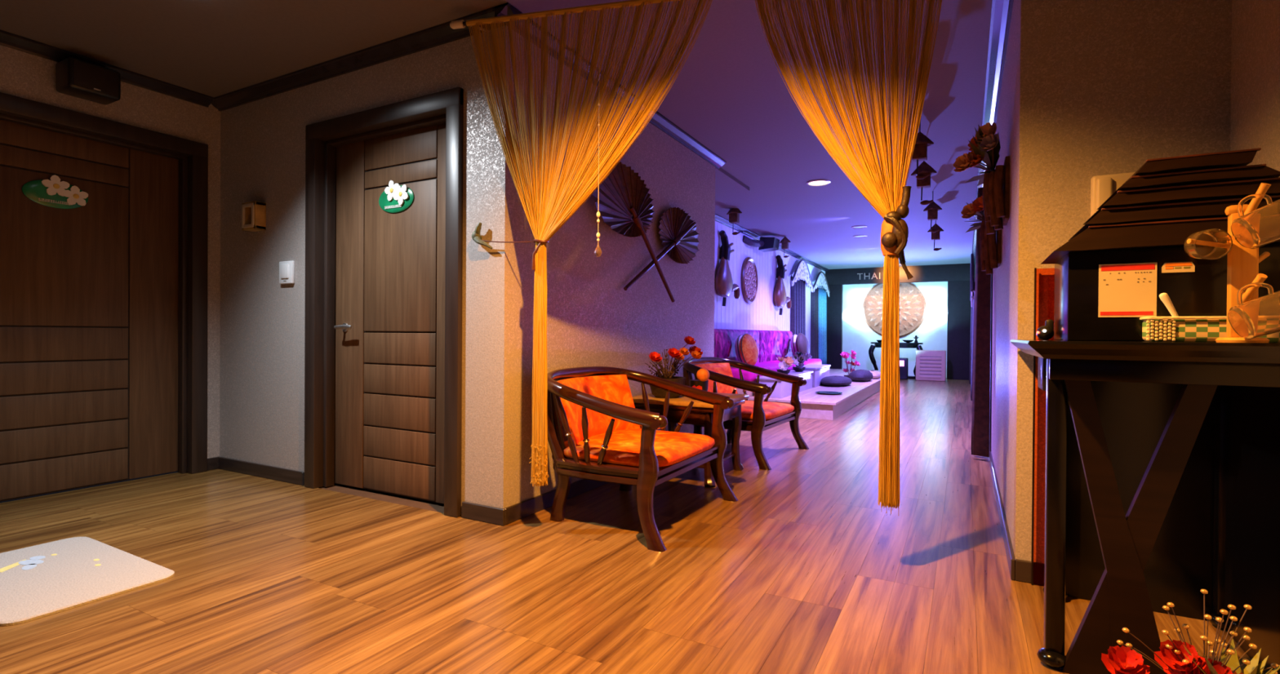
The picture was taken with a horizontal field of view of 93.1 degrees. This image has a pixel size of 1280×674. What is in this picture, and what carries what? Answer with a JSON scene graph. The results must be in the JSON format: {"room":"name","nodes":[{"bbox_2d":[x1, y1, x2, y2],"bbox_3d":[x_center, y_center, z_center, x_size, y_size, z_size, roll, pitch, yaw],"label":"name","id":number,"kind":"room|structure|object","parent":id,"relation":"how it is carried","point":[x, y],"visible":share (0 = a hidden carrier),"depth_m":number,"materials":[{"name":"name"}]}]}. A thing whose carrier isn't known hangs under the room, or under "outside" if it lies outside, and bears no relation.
{"room":"massage spa","nodes":[
{"label":"massage spa","id":0,"kind":"room"},
{"bbox_2d":[0,44,220,458],"bbox_3d":[-4.789,-0.328,0.480,0.300,2.385,8.320,1,0,28],"label":"wall","id":1,"kind":"structure","parent":0,"point":[24,75],"depth_m":3.72,"materials":[{"name":"paint"}]},
{"bbox_2d":[55,57,120,105],"bbox_3d":[-2.990,-1.383,3.289,0.198,0.160,0.225,1,0,28],"label":"wall speaker","id":2,"kind":"object","parent":1,"relation":"attached to","point":[75,77],"visible":1,"depth_m":3.23,"materials":[{"name":"black plastic"}]},
{"bbox_2d":[73,59,118,97],"bbox_3d":[-2.909,-1.382,3.245,0.009,0.130,0.191,1,0,28],"label":"grille","id":3,"kind":"object","parent":2,"relation":"attached to","point":[88,77],"depth_m":3.24,"materials":[{"name":"plastic"}]},
{"bbox_2d":[0,92,208,502],"bbox_3d":[-3.121,-0.184,3.389,0.164,2.090,1.205,1,0,28],"label":"door","id":4,"kind":"structure","parent":1,"relation":"in","point":[104,300],"depth_m":3.48,"materials":[{"name":"brown wood"}]},
{"bbox_2d":[21,174,88,208],"bbox_3d":[-3.183,-0.793,3.311,0.027,0.177,0.274,1,0,28],"label":"plaque","id":5,"kind":"object","parent":4,"relation":"attached to","point":[55,193],"visible":1,"depth_m":3.30,"materials":[{"name":"green ceramic"}]},
{"bbox_2d":[41,174,69,196],"bbox_3d":[-3.181,-0.825,3.302,0.008,0.114,0.115,1,0,28],"label":"flower","id":6,"kind":"object","parent":5,"relation":"on","point":[54,187],"depth_m":3.30,"materials":[{"name":"white plastic"}]},
{"bbox_2d":[65,186,88,205],"bbox_3d":[-3.142,-0.787,3.376,0.008,0.110,0.111,1,0,28],"label":"flower","id":7,"kind":"object","parent":5,"relation":"on","point":[74,196],"depth_m":3.37,"materials":[{"name":"white plastic"}]},
{"bbox_2d":[0,29,213,107],"bbox_3d":[-4.662,-1.493,0.297,0.078,0.050,8.122,1,0,28],"label":"crown molding","id":8,"kind":"structure","parent":1,"relation":"attached to","point":[7,39],"depth_m":3.41,"materials":[{"name":"wood"}]},
{"bbox_2d":[207,456,219,471],"bbox_3d":[-2.768,0.822,3.937,0.014,0.078,0.080,1,0,28],"label":"baseboard","id":9,"kind":"structure","parent":1,"relation":"attached to","point":[212,463],"depth_m":3.93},
{"bbox_2d":[219,25,522,516],"bbox_3d":[-1.629,-0.322,3.517,2.400,2.385,0.260,1,0,28],"label":"wall","id":10,"kind":"structure","parent":0,"point":[263,141],"depth_m":3.50,"materials":[{"name":"paint"}]},
{"bbox_2d":[241,200,266,231],"bbox_3d":[-2.378,-0.741,3.729,0.148,0.170,0.072,1,0,28],"label":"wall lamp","id":11,"kind":"object","parent":10,"relation":"attached to","point":[253,213],"visible":1,"depth_m":3.71,"materials":[{"name":"brown wood"}]},
{"bbox_2d":[218,457,304,485],"bbox_3d":[-2.356,0.825,3.753,0.886,0.078,0.014,1,0,28],"label":"baseboard","id":12,"kind":"structure","parent":10,"relation":"attached to","point":[285,475],"depth_m":3.73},
{"bbox_2d":[279,260,294,284],"bbox_3d":[-2.105,-0.384,3.609,0.128,0.134,0.027,1,0,28],"label":"wall switch","id":13,"kind":"object","parent":10,"relation":"attached to","point":[286,268],"visible":1,"depth_m":3.59,"materials":[{"name":"white plastic"}]},
{"bbox_2d":[211,3,519,111],"bbox_3d":[-1.667,-1.488,3.344,2.477,0.050,0.078,1,0,28],"label":"crown molding","id":14,"kind":"structure","parent":10,"relation":"attached to","point":[442,33],"depth_m":3.26,"materials":[{"name":"wood"}]},
{"bbox_2d":[304,87,463,517],"bbox_3d":[-1.371,-0.172,3.292,1.200,2.090,0.164,1,0,28],"label":"door","id":15,"kind":"structure","parent":10,"relation":"in","point":[383,318],"depth_m":3.33,"materials":[{"name":"brown wood"}]},
{"bbox_2d":[378,180,413,213],"bbox_3d":[-1.334,-0.765,3.297,0.274,0.176,0.027,1,0,28],"label":"plaque","id":16,"kind":"object","parent":15,"relation":"attached to","point":[395,198],"visible":1,"depth_m":3.29,"materials":[{"name":"plastic"}]},
{"bbox_2d":[384,180,399,200],"bbox_3d":[-1.350,-0.798,3.299,0.110,0.111,0.008,1,0,28],"label":"flower","id":17,"kind":"object","parent":16,"relation":"on","point":[392,192],"depth_m":3.29,"materials":[{"name":"white plastic"}]},
{"bbox_2d":[393,184,408,205],"bbox_3d":[-1.286,-0.765,3.265,0.112,0.109,0.008,1,0,28],"label":"flower","id":18,"kind":"object","parent":16,"relation":"on","point":[401,193],"depth_m":3.26,"materials":[{"name":"white plastic"}]},
{"bbox_2d":[471,222,493,248],"bbox_3d":[-0.748,-0.477,2.862,0.122,0.132,0.048,1,0,42],"label":"hook","id":19,"kind":"object","parent":10,"relation":"attached to","point":[476,236],"visible":1,"depth_m":2.86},
{"bbox_2d":[462,501,505,526],"bbox_3d":[-0.748,0.841,2.891,0.264,0.078,0.014,1,0,28],"label":"baseboard","id":20,"kind":"structure","parent":10,"relation":"attached to","point":[480,513],"depth_m":2.88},
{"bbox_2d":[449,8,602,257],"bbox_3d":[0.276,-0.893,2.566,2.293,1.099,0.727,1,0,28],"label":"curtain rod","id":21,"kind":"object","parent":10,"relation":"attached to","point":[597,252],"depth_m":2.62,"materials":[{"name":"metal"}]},
{"bbox_2d":[466,0,712,490],"bbox_3d":[-0.240,-0.368,2.672,1.126,2.140,0.114,0,0,15],"label":"curtain","id":22,"kind":"object","parent":21,"relation":"hanging from","point":[544,220],"visible":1,"depth_m":2.67,"materials":[{"name":"orange fabric"}]},
{"bbox_2d":[755,0,942,514],"bbox_3d":[0.794,-0.376,2.355,0.731,2.108,0.111,0,0,14],"label":"curtain","id":23,"kind":"object","parent":21,"relation":"hanging from","point":[891,202],"visible":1,"depth_m":2.34,"materials":[{"name":"orange fabric"}]},
{"bbox_2d":[0,0,991,269],"bbox_3d":[0.493,-1.546,4.669,5.270,0.080,20.700,1,0,28],"label":"ceiling","id":24,"kind":"structure","parent":0,"point":[730,94],"depth_m":3.38,"materials":[{"name":"paint"}]},
{"bbox_2d":[726,208,742,235],"bbox_3d":[1.114,-1.384,7.173,0.137,0.361,0.137,0,0,-17],"label":"mobile","id":25,"kind":"object","parent":24,"relation":"hanging from","point":[734,213],"visible":0.96,"depth_m":7.13,"materials":[{"name":"brown wood"}]},
{"bbox_2d":[779,236,791,257],"bbox_3d":[2.200,-1.364,9.200,0.124,0.328,0.124,0,0,-17],"label":"mobile","id":26,"kind":"object","parent":24,"relation":"hanging from","point":[784,242],"visible":0.99,"depth_m":9.17,"materials":[{"name":"brown wood"}]},
{"bbox_2d":[806,179,830,186],"bbox_3d":[1.736,-1.498,5.898,0.224,0.011,0.224,1,0,28],"label":"recessed light","id":27,"kind":"object","parent":24,"relation":"in","point":[818,182],"visible":1,"depth_m":5.88,"materials":[{"name":"white"}]},
{"bbox_2d":[851,225,866,228],"bbox_3d":[2.999,-1.502,8.296,0.207,0.011,0.207,1,0,28],"label":"recessed light","id":28,"kind":"object","parent":24,"relation":"in","point":[859,226],"visible":1,"depth_m":8.29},
{"bbox_2d":[906,120,933,179],"bbox_3d":[1.908,-1.284,4.138,0.124,0.416,0.124,0,0,-17],"label":"mobile","id":29,"kind":"object","parent":24,"relation":"hanging from","point":[922,142],"visible":0.86,"depth_m":4.10,"materials":[{"name":"brown wood"}]},
{"bbox_2d":[911,160,937,204],"bbox_3d":[2.206,-1.259,4.716,0.131,0.468,0.131,0,0,-17],"label":"mobile","id":30,"kind":"object","parent":24,"relation":"hanging from","point":[923,168],"visible":0.87,"depth_m":4.68,"materials":[{"name":"brown wood"}]},
{"bbox_2d":[923,191,942,232],"bbox_3d":[3.001,-1.282,6.218,0.124,0.426,0.124,0,0,-17],"label":"mobile","id":31,"kind":"object","parent":24,"relation":"hanging from","point":[932,209],"visible":0.98,"depth_m":6.19,"materials":[{"name":"brown wood"}]},
{"bbox_2d":[927,220,943,250],"bbox_3d":[3.507,-1.259,7.195,0.124,0.476,0.124,0,0,-17],"label":"mobile","id":32,"kind":"object","parent":24,"relation":"hanging from","point":[935,236],"visible":0.85,"depth_m":7.17,"materials":[{"name":"brown wood"}]},
{"bbox_2d":[520,37,715,502],"bbox_3d":[-0.365,-0.317,4.286,0.900,2.385,2.570,1,0,28],"label":"wall","id":33,"kind":"structure","parent":0,"point":[592,321],"depth_m":3.80,"materials":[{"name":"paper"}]},
{"bbox_2d":[504,434,703,524],"bbox_3d":[0.001,0.840,4.023,0.014,0.078,2.690,1,0,28],"label":"baseboard","id":34,"kind":"structure","parent":33,"relation":"attached to","point":[522,509],"depth_m":3.07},
{"bbox_2d":[494,2,726,168],"bbox_3d":[0.041,-1.480,3.988,0.078,0.050,2.828,1,0,28],"label":"crown molding","id":35,"kind":"structure","parent":33,"relation":"attached to","point":[658,120],"depth_m":4.15,"materials":[{"name":"wood"}]},
{"bbox_2d":[591,161,675,302],"bbox_3d":[-0.011,-0.646,3.839,0.048,0.802,1.088,1,0,28],"label":"fan","id":36,"kind":"object","parent":33,"relation":"attached to","point":[623,193],"visible":0.98,"depth_m":3.72,"materials":[{"name":"paper"}]},
{"bbox_2d":[623,207,699,290],"bbox_3d":[0.186,-0.621,4.285,0.048,0.662,1.162,1,0,28],"label":"fan","id":37,"kind":"object","parent":33,"relation":"attached to","point":[674,223],"visible":1,"depth_m":4.43,"materials":[{"name":"paper"}]},
{"bbox_2d":[0,377,1263,673],"bbox_3d":[0.445,0.908,4.699,5.200,0.060,20.700,1,0,28],"label":"floor","id":38,"kind":"structure","parent":0,"point":[806,572],"depth_m":2.23,"materials":[{"name":"laminate"}]},
{"bbox_2d":[0,537,174,626],"bbox_3d":[-2.166,0.867,2.227,0.846,0.012,0.482,1,0,28],"label":"bath mat","id":39,"kind":"object","parent":38,"relation":"on","point":[42,580],"visible":1,"depth_m":2.19,"materials":[{"name":"fabric"}]},
{"bbox_2d":[0,559,25,572],"bbox_3d":[-2.361,0.860,2.279,0.038,0.001,0.132,0,0,-9],"label":"print","id":40,"kind":"object","parent":39,"relation":"on","point":[20,564],"depth_m":2.28},
{"bbox_2d":[18,555,45,570],"bbox_3d":[-2.314,0.860,2.313,0.156,0.001,0.095,1,0,28],"label":"print","id":41,"kind":"object","parent":39,"relation":"on","point":[33,562],"depth_m":2.31},
{"bbox_2d":[546,366,737,551],"bbox_3d":[-0.018,0.525,3.086,0.772,0.718,0.924,1,0,29],"label":"armchair","id":42,"kind":"object","parent":38,"relation":"on","point":[606,442],"visible":0.95,"depth_m":2.89,"materials":[{"name":"orange fabric"}]},
{"bbox_2d":[563,428,715,466],"bbox_3d":[-0.013,0.544,3.082,0.642,0.067,0.716,1,0,29],"label":"seat cushion","id":43,"kind":"object","parent":42,"relation":"on","point":[672,449],"depth_m":2.89,"materials":[{"name":"orange fabric"}]},
{"bbox_2d":[631,392,748,487],"bbox_3d":[0.318,0.639,3.927,0.600,0.514,0.620,1,0,28],"label":"side table","id":44,"kind":"object","parent":38,"relation":"on","point":[700,413],"visible":0.53,"depth_m":3.71,"materials":[{"name":"wood"}]},
{"bbox_2d":[644,335,702,398],"bbox_3d":[0.190,0.186,3.865,0.245,0.389,0.689,1,0,28],"label":"flower arrangement","id":45,"kind":"object","parent":44,"relation":"on","point":[695,353],"visible":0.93,"depth_m":3.78,"materials":[{"name":"red plant"}]},
{"bbox_2d":[649,376,685,398],"bbox_3d":[0.170,0.318,3.836,0.240,0.125,0.236,1,0,28],"label":"flower pot","id":46,"kind":"object","parent":45,"relation":"on","point":[658,393],"depth_m":3.76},
{"bbox_2d":[689,368,709,391],"bbox_3d":[0.384,0.290,3.873,0.142,0.184,0.132,1,0,28],"label":"flower arrangement","id":47,"kind":"object","parent":44,"relation":"on","point":[702,375],"visible":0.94,"depth_m":3.83,"materials":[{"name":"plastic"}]},
{"bbox_2d":[696,451,735,468],"bbox_3d":[0.317,0.773,3.928,0.480,0.018,0.500,1,0,28],"label":"shelf","id":48,"kind":"object","parent":44,"relation":"attached to","point":[727,455],"depth_m":3.88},
{"bbox_2d":[682,356,808,470],"bbox_3d":[0.777,0.522,4.613,0.772,0.718,0.924,1,0,32],"label":"armchair","id":49,"kind":"object","parent":38,"relation":"on","point":[758,415],"visible":0.72,"depth_m":4.45,"materials":[{"name":"wood"}]},
{"bbox_2d":[741,400,794,419],"bbox_3d":[0.783,0.542,4.609,0.642,0.067,0.716,1,0,32],"label":"seat cushion","id":50,"kind":"object","parent":49,"relation":"on","point":[773,411],"depth_m":4.43,"materials":[{"name":"orange fabric"}]},
{"bbox_2d":[747,368,880,420],"bbox_3d":[2.919,0.775,9.681,1.598,0.188,6.620,1,0,28],"label":"raised platform","id":51,"kind":"object","parent":38,"relation":"on","point":[814,405],"visible":0.34,"depth_m":7.07,"materials":[{"name":"laminate"}]},
{"bbox_2d":[714,328,822,396],"bbox_3d":[1.868,0.290,8.684,0.670,0.776,3.870,1,0,28],"label":"sofa","id":52,"kind":"object","parent":51,"relation":"on","point":[771,344],"visible":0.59,"depth_m":8.47,"materials":[{"name":"fabric"}]},
{"bbox_2d":[714,328,759,363],"bbox_3d":[1.196,0.159,7.937,0.190,0.515,1.880,1,0,28],"label":"cushion","id":53,"kind":"object","parent":52,"relation":"on","point":[725,340],"depth_m":7.56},
{"bbox_2d":[734,335,743,362],"bbox_3d":[1.310,0.169,7.694,0.179,0.389,0.394,1,0,28],"label":"pillow","id":54,"kind":"object","parent":52,"relation":"on","point":[737,341],"visible":0.35,"depth_m":7.56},
{"bbox_2d":[738,333,758,365],"bbox_3d":[1.318,0.160,7.349,0.183,0.409,0.412,1,0,28],"label":"pillow","id":55,"kind":"object","parent":52,"relation":"on","point":[748,351],"visible":0.83,"depth_m":7.24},
{"bbox_2d":[730,362,792,381],"bbox_3d":[1.446,0.439,7.804,0.580,0.140,1.920,1,0,28],"label":"seat cushion","id":56,"kind":"object","parent":52,"relation":"on","point":[748,376],"depth_m":6.98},
{"bbox_2d":[758,330,792,362],"bbox_3d":[2.094,0.156,9.611,0.190,0.515,1.880,1,0,28],"label":"cushion","id":57,"kind":"object","parent":52,"relation":"on","point":[773,344],"depth_m":9.37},
{"bbox_2d":[764,358,822,370],"bbox_3d":[2.362,0.436,9.514,0.580,0.140,1.940,1,0,28],"label":"seat cushion","id":58,"kind":"object","parent":52,"relation":"on","point":[818,362],"depth_m":9.34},
{"bbox_2d":[790,333,797,355],"bbox_3d":[2.615,0.155,10.127,0.180,0.409,0.414,1,0,28],"label":"pillow","id":59,"kind":"object","parent":52,"relation":"on","point":[793,343],"visible":0.45,"depth_m":9.98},
{"bbox_2d":[795,333,809,355],"bbox_3d":[2.623,0.146,9.782,0.185,0.429,0.432,1,0,28],"label":"pillow","id":60,"kind":"object","parent":52,"relation":"on","point":[802,346],"visible":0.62,"depth_m":9.66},
{"bbox_2d":[755,370,813,398],"bbox_3d":[1.831,0.571,7.552,0.300,0.226,1.600,1,0,28],"label":"table","id":61,"kind":"object","parent":51,"relation":"on","point":[782,389],"visible":0.62,"depth_m":6.96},
{"bbox_2d":[776,356,799,374],"bbox_3d":[1.802,0.345,7.386,0.272,0.226,0.530,0,0,11],"label":"flower arrangement","id":62,"kind":"object","parent":61,"relation":"on","point":[785,364],"visible":0.98,"depth_m":7.29,"materials":[{"name":"pink plant"}]},
{"bbox_2d":[777,368,790,374],"bbox_3d":[1.752,0.428,7.401,0.170,0.060,0.166,1,0,28],"label":"bowl","id":63,"kind":"object","parent":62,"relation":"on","point":[787,371],"depth_m":7.34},
{"bbox_2d":[791,351,812,372],"bbox_3d":[2.107,0.323,8.001,0.288,0.268,0.519,1,0,28],"label":"flower arrangement","id":64,"kind":"object","parent":61,"relation":"on","point":[800,357],"visible":0.8,"depth_m":7.94,"materials":[{"name":"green plant"}]},
{"bbox_2d":[792,366,805,372],"bbox_3d":[2.100,0.427,8.009,0.170,0.060,0.166,1,0,28],"label":"bowl","id":65,"kind":"object","parent":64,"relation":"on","point":[798,369],"depth_m":7.95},
{"bbox_2d":[791,364,831,387],"bbox_3d":[2.483,0.549,8.746,0.320,0.266,1.040,1,0,28],"label":"table","id":66,"kind":"object","parent":51,"relation":"on","point":[820,371],"visible":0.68,"depth_m":8.48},
{"bbox_2d":[815,391,842,395],"bbox_3d":[2.285,0.680,7.343,0.320,0.018,0.320,1,0,28],"label":"tray","id":67,"kind":"object","parent":51,"relation":"on","point":[824,393],"visible":1,"depth_m":7.40,"materials":[{"name":"black paint"}]},
{"bbox_2d":[820,375,852,386],"bbox_3d":[2.797,0.618,8.656,0.420,0.134,0.794,1,0,28],"label":"floor cushion","id":68,"kind":"object","parent":51,"relation":"on","point":[835,380],"visible":0.97,"depth_m":8.40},
{"bbox_2d":[840,350,860,377],"bbox_3d":[3.419,0.445,9.916,0.328,0.475,0.266,0,0,-9],"label":"flower arrangement","id":69,"kind":"object","parent":51,"relation":"on","point":[845,355],"visible":0.87,"depth_m":9.88,"materials":[{"name":"pink plant"}]},
{"bbox_2d":[848,369,873,382],"bbox_3d":[3.461,0.596,9.492,0.340,0.178,0.715,1,0,28],"label":"floor cushion","id":70,"kind":"object","parent":51,"relation":"on","point":[858,375],"visible":0.99,"depth_m":9.25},
{"bbox_2d":[869,370,880,378],"bbox_3d":[3.877,0.620,10.120,0.300,0.130,0.596,1,0,28],"label":"floor cushion","id":71,"kind":"object","parent":51,"relation":"on","point":[877,375],"visible":0.62,"depth_m":9.92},
{"bbox_2d":[868,342,923,378],"bbox_3d":[5.407,0.498,12.844,1.082,0.760,0.352,1,0,28],"label":"console table","id":72,"kind":"object","parent":38,"relation":"on","point":[905,345],"visible":0.43,"depth_m":12.73,"materials":[{"name":"black paint"}]},
{"bbox_2d":[899,357,908,379],"bbox_3d":[5.375,0.650,12.523,0.290,0.439,0.128,1,0,28],"label":"heater","id":73,"kind":"object","parent":38,"relation":"on","point":[904,362],"visible":0.56,"depth_m":12.45,"materials":[{"name":"black plastic"}]},
{"bbox_2d":[915,350,946,381],"bbox_3d":[5.853,0.570,12.207,0.540,0.609,0.314,1,0,28],"label":"air purifier","id":74,"kind":"object","parent":38,"relation":"on","point":[931,365],"visible":1,"depth_m":12.07,"materials":[{"name":"beige plastic"}]},
{"bbox_2d":[1031,267,1054,586],"bbox_3d":[1.636,0.326,2.084,0.482,1.148,0.011,1,0,28],"label":"panel","id":75,"kind":"object","parent":38,"relation":"on","point":[1044,278],"visible":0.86,"depth_m":2.19,"materials":[{"name":"red wood"}]},
{"bbox_2d":[1009,339,1279,673],"bbox_3d":[1.448,0.456,1.763,0.605,0.888,0.726,1,0,28],"label":"console table","id":76,"kind":"object","parent":38,"relation":"on","point":[1162,477],"visible":0.91,"depth_m":1.64,"materials":[{"name":"black paint"}]},
{"bbox_2d":[1036,319,1053,340],"bbox_3d":[1.299,-0.023,1.945,0.050,0.066,0.074,1,0,28],"label":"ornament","id":77,"kind":"object","parent":76,"relation":"on","point":[1046,332],"visible":1,"depth_m":1.93,"materials":[{"name":"black plastic"}]},
{"bbox_2d":[1040,147,1279,341],"bbox_3d":[1.468,-0.233,1.718,0.529,0.490,0.345,1,0,28],"label":"house","id":78,"kind":"structure","parent":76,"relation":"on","point":[1150,218],"depth_m":1.60,"materials":[{"name":"black paint"}]},
{"bbox_2d":[1097,262,1156,317],"bbox_3d":[1.311,-0.126,1.633,0.124,0.144,0.002,1,0,28],"label":"paper notice","id":79,"kind":"object","parent":78,"relation":"attached to","point":[1125,290],"visible":1,"depth_m":1.63,"materials":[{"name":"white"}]},
{"bbox_2d":[1161,262,1195,272],"bbox_3d":[1.404,-0.182,1.583,0.066,0.026,0.002,1,0,28],"label":"sticker","id":80,"kind":"object","parent":78,"relation":"attached to","point":[1181,267],"visible":1,"depth_m":1.58,"materials":[{"name":"paper"}]},
{"bbox_2d":[1139,315,1279,342],"bbox_3d":[1.461,-0.019,1.507,0.337,0.064,0.078,1,0,28],"label":"woven basket","id":81,"kind":"object","parent":76,"relation":"on","point":[1154,329],"visible":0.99,"depth_m":1.52,"materials":[{"name":"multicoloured wicker"}]},
{"bbox_2d":[1159,293,1178,316],"bbox_3d":[1.355,-0.068,1.547,0.051,0.090,0.010,0,0,16],"label":"spoon","id":82,"kind":"object","parent":81,"relation":"in","point":[1164,297],"visible":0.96,"depth_m":1.54,"materials":[{"name":"beige wood"}]},
{"bbox_2d":[1186,182,1271,342],"bbox_3d":[1.397,-0.171,1.442,0.172,0.368,0.106,1,0,28],"label":"mug tree","id":83,"kind":"object","parent":76,"relation":"on","point":[1242,263],"visible":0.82,"depth_m":1.43,"materials":[{"name":"brown wood"}]},
{"bbox_2d":[1183,228,1235,259],"bbox_3d":[1.365,-0.218,1.440,0.104,0.074,0.071,1,0,28],"label":"glass mug","id":84,"kind":"object","parent":83,"relation":"hanging from","point":[1214,235],"visible":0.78,"depth_m":1.45,"materials":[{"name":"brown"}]},
{"bbox_2d":[1227,282,1279,339],"bbox_3d":[1.405,-0.059,1.362,0.122,0.129,0.091,1,0,28],"label":"glass mug","id":85,"kind":"object","parent":83,"relation":"hanging from","point":[1260,317],"visible":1,"depth_m":1.34,"materials":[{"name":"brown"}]},
{"bbox_2d":[1231,194,1279,248],"bbox_3d":[1.417,-0.263,1.370,0.118,0.126,0.089,1,0,28],"label":"glass mug","id":86,"kind":"object","parent":83,"relation":"hanging from","point":[1260,227],"visible":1,"depth_m":1.35,"materials":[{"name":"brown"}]},
{"bbox_2d":[1101,589,1279,673],"bbox_3d":[1.181,0.727,1.312,0.302,0.348,0.165,1,0,28],"label":"flower arrangement","id":87,"kind":"object","parent":38,"relation":"on","point":[1175,657],"visible":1,"depth_m":1.31,"materials":[{"name":"red plant"}]},
{"bbox_2d":[714,221,825,354],"bbox_3d":[2.094,-0.330,9.951,0.120,2.385,9.920,1,0,28],"label":"wall","id":88,"kind":"structure","parent":0,"point":[762,314],"depth_m":9.30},
{"bbox_2d":[714,230,740,306],"bbox_3d":[1.114,-0.880,7.845,0.195,0.981,0.588,1,0,35],"label":"instrument","id":89,"kind":"object","parent":88,"relation":"attached to","point":[724,286],"visible":1,"depth_m":7.74,"materials":[{"name":"brown wood"}]},
{"bbox_2d":[715,167,749,195],"bbox_3d":[0.504,-1.495,5.917,0.870,0.034,0.930,1,0,28],"label":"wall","id":90,"kind":"structure","parent":88,"relation":"attached to","point":[725,183],"depth_m":5.87,"materials":[{"name":"paint"}]},
{"bbox_2d":[740,257,757,303],"bbox_3d":[1.601,-0.825,8.842,0.049,0.680,0.680,1,0,28],"label":"disc","id":91,"kind":"object","parent":88,"relation":"attached to","point":[748,275],"visible":1,"depth_m":8.78,"materials":[{"name":"brown wood"}]},
{"bbox_2d":[742,235,779,252],"bbox_3d":[1.754,-1.379,8.856,0.382,0.190,0.729,1,0,28],"label":"wall speaker","id":92,"kind":"object","parent":88,"relation":"attached to","point":[765,244],"visible":0.98,"depth_m":8.88,"materials":[{"name":"black plastic"}]},
{"bbox_2d":[715,213,829,271],"bbox_3d":[2.310,-1.497,10.123,0.078,0.050,8.170,1,0,28],"label":"crown molding","id":93,"kind":"structure","parent":88,"relation":"attached to","point":[718,219],"depth_m":8.93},
{"bbox_2d":[773,255,791,315],"bbox_3d":[2.378,-0.866,10.201,0.200,1.006,0.605,1,0,35],"label":"instrument","id":94,"kind":"object","parent":88,"relation":"attached to","point":[780,298],"visible":0.99,"depth_m":10.08,"materials":[{"name":"brown wood"}]},
{"bbox_2d":[791,259,813,356],"bbox_3d":[3.036,-0.403,11.448,0.106,2.128,1.668,1,0,28],"label":"drape","id":95,"kind":"object","parent":88,"relation":"hanging from","point":[802,272],"visible":0.61,"depth_m":11.36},
{"bbox_2d":[810,287,818,359],"bbox_3d":[3.657,-0.191,12.642,0.075,1.700,0.502,1,0,28],"label":"drape","id":96,"kind":"object","parent":88,"relation":"hanging from","point":[815,295],"visible":0.79,"depth_m":12.48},
{"bbox_2d":[813,271,830,364],"bbox_3d":[3.842,-0.371,12.951,0.106,2.058,1.675,1,0,28],"label":"drape","id":97,"kind":"object","parent":88,"relation":"hanging from","point":[821,280],"visible":0.89,"depth_m":13.15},
{"bbox_2d":[842,281,947,377],"bbox_3d":[5.789,-0.324,13.541,3.200,2.385,0.100,1,0,28],"label":"wall","id":98,"kind":"structure","parent":0,"point":[857,336],"depth_m":13.70,"materials":[{"name":"paint"}]},
{"bbox_2d":[862,283,926,337],"bbox_3d":[5.646,-0.632,13.502,1.320,1.320,0.103,1,0,28],"label":"medallion","id":99,"kind":"object","parent":98,"relation":"attached to","point":[913,305],"visible":0.55,"depth_m":13.43,"materials":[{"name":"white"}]},
{"bbox_2d":[825,263,975,380],"bbox_3d":[5.530,-0.323,13.090,2.970,2.385,0.141,1,0,28],"label":"surround","id":100,"kind":"object","parent":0,"point":[957,276],"visible":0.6,"depth_m":12.67,"materials":[{"name":"paint"}]},
{"bbox_2d":[989,0,1231,561],"bbox_3d":[4.547,-0.300,7.395,0.680,2.385,12.068,1,0,28],"label":"wall","id":101,"kind":"structure","parent":0,"point":[1090,88],"depth_m":2.16,"materials":[{"name":"paint"}]},
{"bbox_2d":[968,278,975,384],"bbox_3d":[5.891,-0.096,10.741,0.090,1.840,0.702,1,0,28],"label":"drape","id":102,"kind":"object","parent":101,"relation":"hanging from","point":[971,308],"visible":0.27,"depth_m":10.51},
{"bbox_2d":[969,253,975,400],"bbox_3d":[4.325,-0.126,7.836,0.106,1.908,2.117,1,0,28],"label":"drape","id":103,"kind":"object","parent":101,"relation":"hanging from","point":[972,285],"visible":0.44,"depth_m":7.86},
{"bbox_2d":[970,187,991,457],"bbox_3d":[2.539,-0.111,4.516,0.115,1.950,0.324,1,0,28],"label":"door frame","id":104,"kind":"structure","parent":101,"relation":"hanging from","point":[980,446],"depth_m":4.40,"materials":[{"name":"wood"}]},
{"bbox_2d":[960,192,1001,274],"bbox_3d":[1.931,-0.595,3.440,0.198,0.493,0.331,1,0,28],"label":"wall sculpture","id":105,"kind":"object","parent":101,"relation":"attached to","point":[990,245],"visible":0.69,"depth_m":3.36,"materials":[{"name":"brown wood"}]},
{"bbox_2d":[953,122,1009,234],"bbox_3d":[1.594,-0.731,2.841,0.228,0.486,0.363,1,0,28],"label":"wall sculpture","id":106,"kind":"object","parent":101,"relation":"attached to","point":[985,147],"visible":1,"depth_m":2.77,"materials":[{"name":"brown wood"}]},
{"bbox_2d":[972,0,1013,266],"bbox_3d":[4.079,-1.470,7.303,0.078,0.050,11.468,1,0,28],"label":"crown molding","id":107,"kind":"structure","parent":101,"relation":"attached to","point":[1002,10],"depth_m":3.19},
{"bbox_2d":[988,451,1015,580],"bbox_3d":[1.938,0.857,3.284,0.014,0.078,2.382,1,0,28],"label":"baseboard","id":108,"kind":"structure","parent":101,"relation":"attached to","point":[1006,539],"depth_m":2.72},
{"bbox_2d":[1015,559,1031,583],"bbox_3d":[1.640,0.861,2.100,0.580,0.078,0.014,1,0,28],"label":"baseboard","id":109,"kind":"structure","parent":101,"relation":"attached to","point":[1023,568],"depth_m":2.22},
{"bbox_2d":[1090,172,1135,217],"bbox_3d":[1.641,-0.466,2.081,0.152,0.192,0.044,1,0,28],"label":"intercom","id":110,"kind":"object","parent":101,"relation":"attached to","point":[1102,187],"visible":0.39,"depth_m":2.08,"materials":[{"name":"beige plastic"}]},
{"bbox_2d":[1230,0,1279,177],"bbox_3d":[-0.089,-0.283,-1.864,0.100,2.385,8.632,1,0,28],"label":"wall","id":111,"kind":"structure","parent":0,"point":[1255,114],"depth_m":1.78,"materials":[{"name":"paint"}]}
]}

